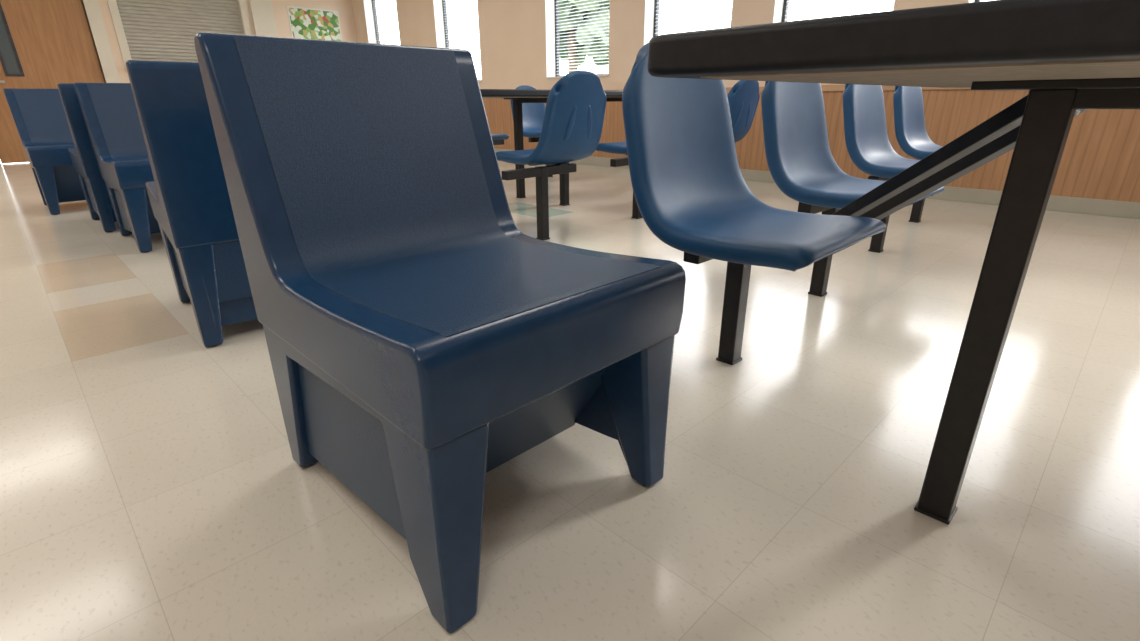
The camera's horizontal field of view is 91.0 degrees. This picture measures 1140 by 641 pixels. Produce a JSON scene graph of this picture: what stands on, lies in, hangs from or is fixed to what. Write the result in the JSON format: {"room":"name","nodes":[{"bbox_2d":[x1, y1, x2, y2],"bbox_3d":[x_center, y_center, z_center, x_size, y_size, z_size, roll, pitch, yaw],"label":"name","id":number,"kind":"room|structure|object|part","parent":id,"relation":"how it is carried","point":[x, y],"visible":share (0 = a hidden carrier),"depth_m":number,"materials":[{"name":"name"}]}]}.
{"room":"cafeteria","nodes":[
{"label":"cafeteria","id":0,"kind":"room"},
{"bbox_2d":[82,0,356,82],"bbox_3d":[-6.682,-3.622,7.408,8.050,2.850,0.200,-20,29,-41],"label":"wall","id":1,"kind":"structure","parent":0,"point":[344,8],"depth_m":8.99,"materials":[{"name":"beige paint"}]},
{"bbox_2d":[0,0,119,164],"bbox_3d":[-6.852,-3.351,7.242,1.550,2.470,0.120,-20,29,-41],"label":"door","id":2,"kind":"structure","parent":1,"relation":"in","point":[92,8],"depth_m":7.43,"materials":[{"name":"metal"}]},
{"bbox_3d":[-7.060,-3.585,6.938,0.120,0.970,0.003,-20,29,-41],"label":"viewing panel glass","id":3,"kind":"part","parent":2,"relation":"part of","materials":[{"name":"clear glass"}]},
{"bbox_3d":[-7.058,-3.584,6.936,0.180,1.030,0.010,-20,29,-41],"label":"vision frame","id":4,"kind":"part","parent":2,"relation":"part of","materials":[{"name":"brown metal"}]},
{"bbox_2d":[0,0,104,163],"bbox_3d":[-6.903,-3.313,7.244,1.310,2.382,0.045,-20,29,-41],"label":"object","id":5,"kind":"structure","parent":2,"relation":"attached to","point":[53,41],"depth_m":7.26,"materials":[{"name":"brown wood"}]},
{"bbox_2d":[107,0,251,69],"bbox_3d":[-5.572,-4.343,8.124,1.740,1.345,0.280,-20,29,-41],"label":"roller shutter","id":6,"kind":"object","parent":1,"relation":"attached to","point":[149,30],"visible":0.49,"depth_m":8.09,"materials":[{"name":"metal"}]},
{"bbox_2d":[248,0,277,36],"bbox_3d":[-4.801,-4.245,8.962,0.320,2.850,0.060,-20,29,-41],"label":"trim","id":7,"kind":"structure","parent":1,"relation":"attached to","point":[262,14],"depth_m":8.74,"materials":[{"name":"beige paint"}]},
{"bbox_2d":[287,6,341,40],"bbox_3d":[-4.238,-4.880,9.351,0.840,0.580,0.008,-20,29,-41],"label":"poster","id":8,"kind":"object","parent":1,"relation":"attached to","point":[305,23],"visible":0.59,"depth_m":9.31,"materials":[{"name":"multicoloured paper"}]},
{"bbox_2d":[0,160,1139,640],"bbox_3d":[-1.701,-0.506,3.288,8.235,0.001,14.335,-20,29,-41],"label":"floor","id":9,"kind":"structure","parent":0,"point":[152,487],"depth_m":1.15,"materials":[{"name":"beige tile"}]},
{"bbox_2d":[3,88,84,214],"bbox_3d":[-3.628,-1.255,4.098,0.524,0.826,0.635,-20,29,-41],"label":"lounge chair","id":10,"kind":"object","parent":9,"relation":"on","point":[39,117],"visible":0.46,"depth_m":4.02,"materials":[{"name":"blue plastic"}]},
{"bbox_3d":[-3.794,-0.966,4.037,0.046,0.326,0.614,-20,29,-41],"label":"frame","id":11,"kind":"part","parent":10,"relation":"part of","materials":[{"name":"blue plastic"}]},
{"bbox_3d":[-3.610,-0.912,3.897,0.094,0.326,0.141,-20,29,-41],"label":"leg","id":12,"kind":"part","parent":10,"relation":"part of","materials":[{"name":"blue plastic"}]},
{"bbox_3d":[-3.516,-1.009,4.074,0.424,0.275,0.200,-20,29,-41],"label":"kick panel","id":13,"kind":"part","parent":10,"relation":"part of","materials":[{"name":"blue plastic"}]},
{"bbox_2d":[57,83,116,231],"bbox_3d":[-2.810,-1.050,3.563,0.524,0.826,0.635,-20,29,-41],"label":"lounge chair","id":14,"kind":"object","parent":9,"relation":"on","point":[83,158],"visible":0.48,"depth_m":3.23,"materials":[{"name":"blue plastic"}]},
{"bbox_3d":[-2.954,-0.780,3.494,0.042,0.286,0.510,-20,29,-41],"label":"panel","id":15,"kind":"part","parent":14,"relation":"part of","materials":[{"name":"blue plastic"}]},
{"bbox_3d":[-2.973,-0.760,3.500,0.046,0.326,0.614,-20,29,-41],"label":"frame","id":16,"kind":"part","parent":14,"relation":"part of","materials":[{"name":"blue plastic"}]},
{"bbox_3d":[-2.780,-0.702,3.347,0.089,0.326,0.107,-20,29,-41],"label":"leg","id":17,"kind":"part","parent":14,"relation":"part of","materials":[{"name":"blue plastic"}]},
{"bbox_2d":[74,82,160,252],"bbox_3d":[-2.239,-0.871,3.096,0.524,0.826,0.635,-20,29,-41],"label":"lounge chair","id":18,"kind":"object","parent":9,"relation":"on","point":[109,110],"visible":0.56,"depth_m":3.02,"materials":[{"name":"blue plastic"}]},
{"bbox_3d":[-2.402,-0.607,3.046,0.042,0.286,0.510,-20,29,-41],"label":"panel","id":19,"kind":"part","parent":18,"relation":"part of","materials":[{"name":"blue plastic"}]},
{"bbox_3d":[-2.404,-0.582,3.035,0.046,0.326,0.614,-20,29,-41],"label":"frame","id":20,"kind":"part","parent":18,"relation":"part of","materials":[{"name":"blue plastic"}]},
{"bbox_3d":[-2.220,-0.528,2.895,0.094,0.326,0.141,-20,29,-41],"label":"leg","id":21,"kind":"part","parent":18,"relation":"part of","materials":[{"name":"blue plastic"}]},
{"bbox_3d":[-2.126,-0.625,3.072,0.424,0.275,0.200,-20,29,-41],"label":"kick panel","id":22,"kind":"part","parent":18,"relation":"part of","materials":[{"name":"blue plastic"}]},
{"bbox_2d":[126,60,256,346],"bbox_3d":[-1.140,-0.438,1.974,0.524,0.826,0.635,-17,27,-36],"label":"lounge chair","id":23,"kind":"object","parent":9,"relation":"on","point":[188,194],"visible":0.41,"depth_m":1.62,"materials":[{"name":"blue plastic"}]},
{"bbox_3d":[-1.298,-0.172,1.918,0.042,0.286,0.510,-17,27,-36],"label":"panel","id":24,"kind":"part","parent":23,"relation":"part of","materials":[{"name":"blue plastic"}]},
{"bbox_3d":[-1.317,-0.153,1.925,0.046,0.326,0.614,-17,27,-36],"label":"frame","id":25,"kind":"part","parent":23,"relation":"part of","materials":[{"name":"blue plastic"}]},
{"bbox_3d":[-1.140,-0.088,1.757,0.089,0.326,0.107,-17,27,-36],"label":"leg","id":26,"kind":"part","parent":23,"relation":"part of","materials":[{"name":"blue plastic"}]},
{"bbox_3d":[-0.958,-0.193,1.833,0.424,0.190,0.030,-17,27,-36],"label":"panel","id":27,"kind":"part","parent":23,"relation":"part of","materials":[{"name":"blue plastic"}]},
{"bbox_2d":[194,32,685,633],"bbox_3d":[-0.204,-0.069,1.019,0.524,0.826,0.635,-20,29,-41],"label":"lounge chair","id":28,"kind":"object","parent":9,"relation":"on","point":[420,343],"visible":1,"depth_m":0.95,"materials":[{"name":"blue plastic"}]},
{"bbox_3d":[-0.367,0.195,0.969,0.042,0.286,0.510,-20,29,-41],"label":"panel","id":29,"kind":"part","parent":28,"relation":"part of","materials":[{"name":"blue plastic"}]},
{"bbox_3d":[-0.369,0.220,0.958,0.046,0.326,0.614,-20,29,-41],"label":"frame","id":30,"kind":"part","parent":28,"relation":"part of","materials":[{"name":"blue plastic"}]},
{"bbox_3d":[-0.185,0.274,0.818,0.094,0.326,0.141,-20,29,-41],"label":"leg","id":31,"kind":"part","parent":28,"relation":"part of","materials":[{"name":"blue plastic"}]},
{"bbox_3d":[-0.091,0.176,0.995,0.424,0.275,0.200,-20,29,-41],"label":"kick panel","id":32,"kind":"part","parent":28,"relation":"part of","materials":[{"name":"blue plastic"}]},
{"bbox_3d":[-0.057,0.081,1.253,0.042,0.286,0.510,-20,29,-41],"label":"panel","id":33,"kind":"part","parent":28,"relation":"part of","materials":[{"name":"blue plastic"}]},
{"bbox_3d":[0.111,0.165,1.089,0.094,0.326,0.141,-20,29,-41],"label":"leg","id":34,"kind":"part","parent":28,"relation":"part of","materials":[{"name":"blue plastic"}]},
{"bbox_3d":[-0.037,0.099,1.262,0.046,0.326,0.614,-20,29,-41],"label":"frame","id":35,"kind":"part","parent":28,"relation":"part of","materials":[{"name":"blue plastic"}]},
{"bbox_2d":[491,134,508,144],"bbox_3d":[-0.794,-1.610,4.907,0.626,0.859,0.529,-20,29,-41],"label":"shell chair","id":36,"kind":"object","parent":9,"relation":"on","point":[498,139],"visible":0.1,"depth_m":4.79,"materials":[{"name":"blue plastic"}]},
{"bbox_2d":[511,85,552,176],"bbox_3d":[-0.204,-1.827,5.449,0.626,0.859,0.529,-20,29,-41],"label":"shell chair","id":37,"kind":"object","parent":9,"relation":"on","point":[533,113],"visible":0.38,"depth_m":5.43,"materials":[{"name":"blue plastic"}]},
{"bbox_2d":[496,71,605,239],"bbox_3d":[-0.162,-0.889,3.059,0.626,0.859,0.529,-20,29,-41],"label":"shell chair","id":38,"kind":"object","parent":9,"relation":"on","point":[573,120],"visible":0.98,"depth_m":2.91,"materials":[{"name":"blue plastic"}]},
{"bbox_3d":[-0.151,-0.641,3.058,0.050,0.386,0.050,-20,29,-41],"label":"leg","id":39,"kind":"part","parent":38,"relation":"part of","materials":[{"name":"black metal"}]},
{"bbox_2d":[480,89,622,205],"bbox_3d":[-0.226,-1.286,4.176,1.900,0.782,1.080,-20,29,-41],"label":"dining table","id":40,"kind":"object","parent":9,"relation":"on","point":[519,96],"visible":0.43,"depth_m":4.09,"materials":[{"name":"metal"}]},
{"bbox_3d":[-0.394,-1.327,4.344,0.052,0.726,0.052,-20,29,-41],"label":"leg","id":41,"kind":"part","parent":40,"relation":"part of","materials":[{"name":"black metal"}]},
{"bbox_3d":[-0.221,-1.591,4.049,0.040,0.035,0.500,-20,29,-41],"label":"rail","id":42,"kind":"part","parent":40,"relation":"part of","materials":[{"name":"black metal"}]},
{"bbox_3d":[-0.043,-1.199,4.012,0.052,0.726,0.052,-20,29,-41],"label":"leg","id":43,"kind":"part","parent":40,"relation":"part of","materials":[{"name":"black metal"}]},
{"bbox_3d":[0.236,-1.639,4.152,0.850,0.030,0.035,-20,29,-41],"label":"cross rail","id":44,"kind":"part","parent":40,"relation":"part of","materials":[{"name":"black metal"}]},
{"bbox_2d":[596,142,642,218],"bbox_3d":[0.429,-1.105,3.601,0.626,0.859,0.529,-20,29,-41],"label":"shell chair","id":45,"kind":"object","parent":9,"relation":"on","point":[616,147],"visible":0.16,"depth_m":3.60,"materials":[{"name":"blue plastic"}]},
{"bbox_3d":[0.440,-0.858,3.599,0.050,0.386,0.050,-20,29,-41],"label":"leg","id":46,"kind":"part","parent":45,"relation":"part of","materials":[{"name":"black metal"}]},
{"bbox_2d":[727,80,759,142],"bbox_3d":[1.019,-1.322,4.142,0.626,0.859,0.529,-20,29,-41],"label":"shell chair","id":47,"kind":"object","parent":9,"relation":"on","point":[743,97],"visible":0.43,"depth_m":3.94,"materials":[{"name":"blue plastic"}]},
{"bbox_2d":[622,43,886,364],"bbox_3d":[0.479,-0.249,1.420,0.626,0.859,0.529,-20,29,-41],"label":"shell chair","id":48,"kind":"object","parent":9,"relation":"on","point":[690,189],"visible":0.95,"depth_m":1.34,"materials":[{"name":"blue plastic"}]},
{"bbox_3d":[0.472,0.113,1.661,0.056,0.008,0.056,-20,29,-41],"label":"foot plate","id":49,"kind":"part","parent":48,"relation":"part of","materials":[{"name":"black metal"}]},
{"bbox_3d":[0.471,-0.068,1.590,0.050,0.386,0.050,-20,29,-41],"label":"leg","id":50,"kind":"part","parent":48,"relation":"part of","materials":[{"name":"black metal"}]},
{"bbox_2d":[761,81,943,296],"bbox_3d":[0.988,-0.472,1.979,0.626,0.859,0.529,-20,29,-41],"label":"shell chair","id":51,"kind":"object","parent":9,"relation":"on","point":[800,160],"visible":0.7,"depth_m":1.94,"materials":[{"name":"blue plastic"}]},
{"bbox_3d":[0.981,-0.110,2.220,0.056,0.008,0.056,-20,29,-41],"label":"foot plate","id":52,"kind":"part","parent":51,"relation":"part of","materials":[{"name":"black metal"}]},
{"bbox_3d":[0.980,-0.291,2.148,0.050,0.386,0.050,-20,29,-41],"label":"leg","id":53,"kind":"part","parent":51,"relation":"part of","materials":[{"name":"black metal"}]},
{"bbox_2d":[843,84,919,252],"bbox_3d":[1.556,-0.718,2.595,0.626,0.859,0.529,-20,29,-41],"label":"shell chair","id":54,"kind":"object","parent":9,"relation":"on","point":[868,145],"visible":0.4,"depth_m":2.56,"materials":[{"name":"blue plastic"}]},
{"bbox_3d":[1.548,-0.537,2.764,0.050,0.386,0.050,-20,29,-41],"label":"leg","id":55,"kind":"part","parent":54,"relation":"part of","materials":[{"name":"black metal"}]},
{"bbox_2d":[647,0,1139,524],"bbox_3d":[0.897,0.055,0.744,1.208,0.782,1.569,-20,29,-41],"label":"dining table","id":56,"kind":"object","parent":9,"relation":"on","point":[1072,57],"visible":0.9,"depth_m":0.60,"materials":[{"name":"metal"}]},
{"bbox_3d":[0.683,0.013,0.916,0.052,0.726,0.052,-20,29,-41],"label":"leg","id":57,"kind":"part","parent":56,"relation":"part of","materials":[{"name":"black metal"}]},
{"bbox_3d":[0.680,-0.329,0.782,0.120,0.012,0.180,-20,29,-41],"label":"plate","id":58,"kind":"part","parent":56,"relation":"part of","materials":[{"name":"black metal"}]},
{"bbox_3d":[0.958,-0.215,0.525,0.040,0.035,0.790,-20,29,-41],"label":"rail","id":59,"kind":"part","parent":56,"relation":"part of","materials":[{"name":"black metal"}]},
{"bbox_2d":[893,86,942,222],"bbox_3d":[2.165,-0.986,3.264,0.626,0.859,0.529,-20,29,-41],"label":"shell chair","id":60,"kind":"object","parent":9,"relation":"on","point":[912,137],"visible":0.48,"depth_m":3.25,"materials":[{"name":"blue plastic"}]},
{"bbox_3d":[2.157,-0.805,3.434,0.050,0.386,0.050,-20,29,-41],"label":"leg","id":61,"kind":"part","parent":60,"relation":"part of","materials":[{"name":"black metal"}]},
{"bbox_2d":[352,0,967,89],"bbox_3d":[1.193,-2.905,5.445,0.220,2.850,14.240,-20,29,-41],"label":"wall","id":62,"kind":"structure","parent":0,"point":[512,33],"depth_m":6.96,"materials":[{"name":"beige paint"}]},
{"bbox_2d":[372,0,379,43],"bbox_3d":[-2.954,-4.714,9.343,0.050,1.480,1.070,-20,29,-41],"label":"frame","id":63,"kind":"object","parent":62,"relation":"attached to","point":[373,2],"visible":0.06,"depth_m":9.57,"materials":[{"name":"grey metal"}]},
{"bbox_2d":[363,0,399,43],"bbox_3d":[-3.026,-4.688,9.278,0.150,1.480,1.070,-20,29,-41],"label":"lining","id":64,"kind":"object","parent":62,"relation":"attached to","point":[368,8],"visible":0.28,"depth_m":9.52,"materials":[{"name":"white paint"}]},
{"bbox_2d":[372,0,399,44],"bbox_3d":[-2.989,-4.693,9.315,0.022,1.372,0.980,-20,29,-41],"label":"blind slats","id":65,"kind":"object","parent":62,"relation":"attached to","point":[378,0],"visible":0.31,"depth_m":9.28,"materials":[{"name":"white plastic"}]},
{"bbox_2d":[442,0,449,46],"bbox_3d":[-1.468,-4.173,7.939,0.050,1.480,1.060,-20,29,-41],"label":"frame","id":66,"kind":"object","parent":62,"relation":"attached to","point":[444,1],"visible":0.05,"depth_m":8.24,"materials":[{"name":"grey metal"}]},
{"bbox_2d":[433,0,481,75],"bbox_3d":[-1.539,-4.147,7.874,0.150,1.480,1.060,-20,29,-41],"label":"lining","id":67,"kind":"object","parent":62,"relation":"attached to","point":[438,7],"visible":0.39,"depth_m":8.19,"materials":[{"name":"white paint"}]},
{"bbox_2d":[442,0,481,78],"bbox_3d":[-1.503,-4.152,7.910,0.022,1.372,0.970,-20,29,-41],"label":"blind slats","id":68,"kind":"object","parent":62,"relation":"attached to","point":[443,0],"visible":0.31,"depth_m":7.93,"materials":[{"name":"white plastic"}]},
{"bbox_2d":[545,74,608,78],"bbox_3d":[0.117,-2.860,6.568,0.170,0.018,1.020,-20,29,-41],"label":"sill","id":69,"kind":"structure","parent":62,"relation":"attached to","point":[599,74],"depth_m":6.67,"materials":[{"name":"white paint"}]},
{"bbox_2d":[545,0,609,76],"bbox_3d":[0.119,-3.543,6.307,0.150,1.480,1.020,-20,29,-41],"label":"lining","id":70,"kind":"object","parent":62,"relation":"attached to","point":[549,4],"visible":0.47,"depth_m":6.74,"materials":[{"name":"white paint"}]},
{"bbox_2d":[555,0,607,76],"bbox_3d":[0.190,-3.569,6.372,0.050,1.480,1.020,-20,29,-41],"label":"frame","id":71,"kind":"object","parent":62,"relation":"attached to","point":[556,2],"visible":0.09,"depth_m":6.79,"materials":[{"name":"white paint"}]},
{"bbox_2d":[555,0,609,74],"bbox_3d":[0.155,-3.548,6.344,0.022,1.372,0.930,-20,29,-41],"label":"blind slats","id":72,"kind":"object","parent":62,"relation":"attached to","point":[562,0],"visible":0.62,"depth_m":6.47,"materials":[{"name":"white plastic"}]},
{"bbox_2d":[653,0,659,36],"bbox_3d":[1.230,-3.190,5.390,0.050,1.480,1.000,-20,29,-41],"label":"frame","id":73,"kind":"object","parent":62,"relation":"attached to","point":[656,1],"visible":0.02,"depth_m":5.77,"materials":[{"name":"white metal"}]},
{"bbox_2d":[643,0,732,45],"bbox_3d":[1.159,-3.164,5.325,0.150,1.480,1.000,-20,29,-41],"label":"lining","id":74,"kind":"object","parent":62,"relation":"attached to","point":[649,4],"visible":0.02,"depth_m":5.73,"materials":[{"name":"white paint"}]},
{"bbox_2d":[655,0,732,33],"bbox_3d":[1.196,-3.169,5.361,0.022,1.372,0.910,-20,29,-41],"label":"blind slats","id":75,"kind":"object","parent":62,"relation":"attached to","point":[672,0],"visible":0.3,"depth_m":5.45,"materials":[{"name":"white plastic"}]},
{"bbox_2d":[781,0,789,21],"bbox_3d":[2.200,-2.837,4.474,0.050,1.480,0.960,-20,29,-41],"label":"frame","id":76,"kind":"object","parent":62,"relation":"attached to","point":[786,3],"visible":0.02,"depth_m":4.87,"materials":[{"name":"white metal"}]},
{"bbox_2d":[482,89,1139,202],"bbox_3d":[1.115,-1.955,5.729,0.018,0.675,13.840,-20,29,-41],"label":"wainscoting","id":77,"kind":"structure","parent":62,"relation":"attached to","point":[1100,159],"depth_m":3.99,"materials":[{"name":"brown wood"}]},
{"bbox_2d":[494,148,1139,218],"bbox_3d":[1.115,-1.594,5.868,0.024,0.100,13.840,-20,29,-41],"label":"baseboard","id":78,"kind":"structure","parent":62,"relation":"attached to","point":[1124,209],"depth_m":4.01,"materials":[{"name":"plastic"}]},
{"bbox_2d":[772,0,894,22],"bbox_3d":[2.129,-2.811,4.409,0.150,1.480,0.960,-20,29,-41],"label":"lining","id":79,"kind":"object","parent":62,"relation":"attached to","point":[778,6],"visible":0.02,"depth_m":4.82,"materials":[{"name":"white paint"}]},
{"bbox_2d":[785,0,893,19],"bbox_3d":[2.165,-2.816,4.445,0.022,1.372,0.870,-20,29,-41],"label":"blind slats","id":80,"kind":"object","parent":62,"relation":"attached to","point":[792,0],"visible":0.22,"depth_m":4.58,"materials":[{"name":"white plastic"}]},
{"bbox_2d":[725,85,970,92],"bbox_3d":[1.106,-2.290,5.590,0.035,0.050,13.840,-20,29,-41],"label":"trim","id":81,"kind":"structure","parent":62,"relation":"attached to","point":[825,88],"depth_m":4.53,"materials":[{"name":"brown wood"}]},
{"label":"outside","id":82,"kind":"structure","parent":0,"visible":0},
{"bbox_3d":[12.603,-6.294,18.447,34.710,0.100,50.000,-20,29,-41],"label":"ground","id":83,"kind":"structure","parent":82,"visible":0},
{"bbox_2d":[559,0,609,72],"bbox_3d":[0.259,-6.309,12.101,2.432,4.729,2.551,-8,23,-19],"label":"tree","id":84,"kind":"object","parent":83,"relation":"on","point":[566,1],"visible":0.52,"depth_m":11.65,"materials":[{"name":"green plant"}]}
]}

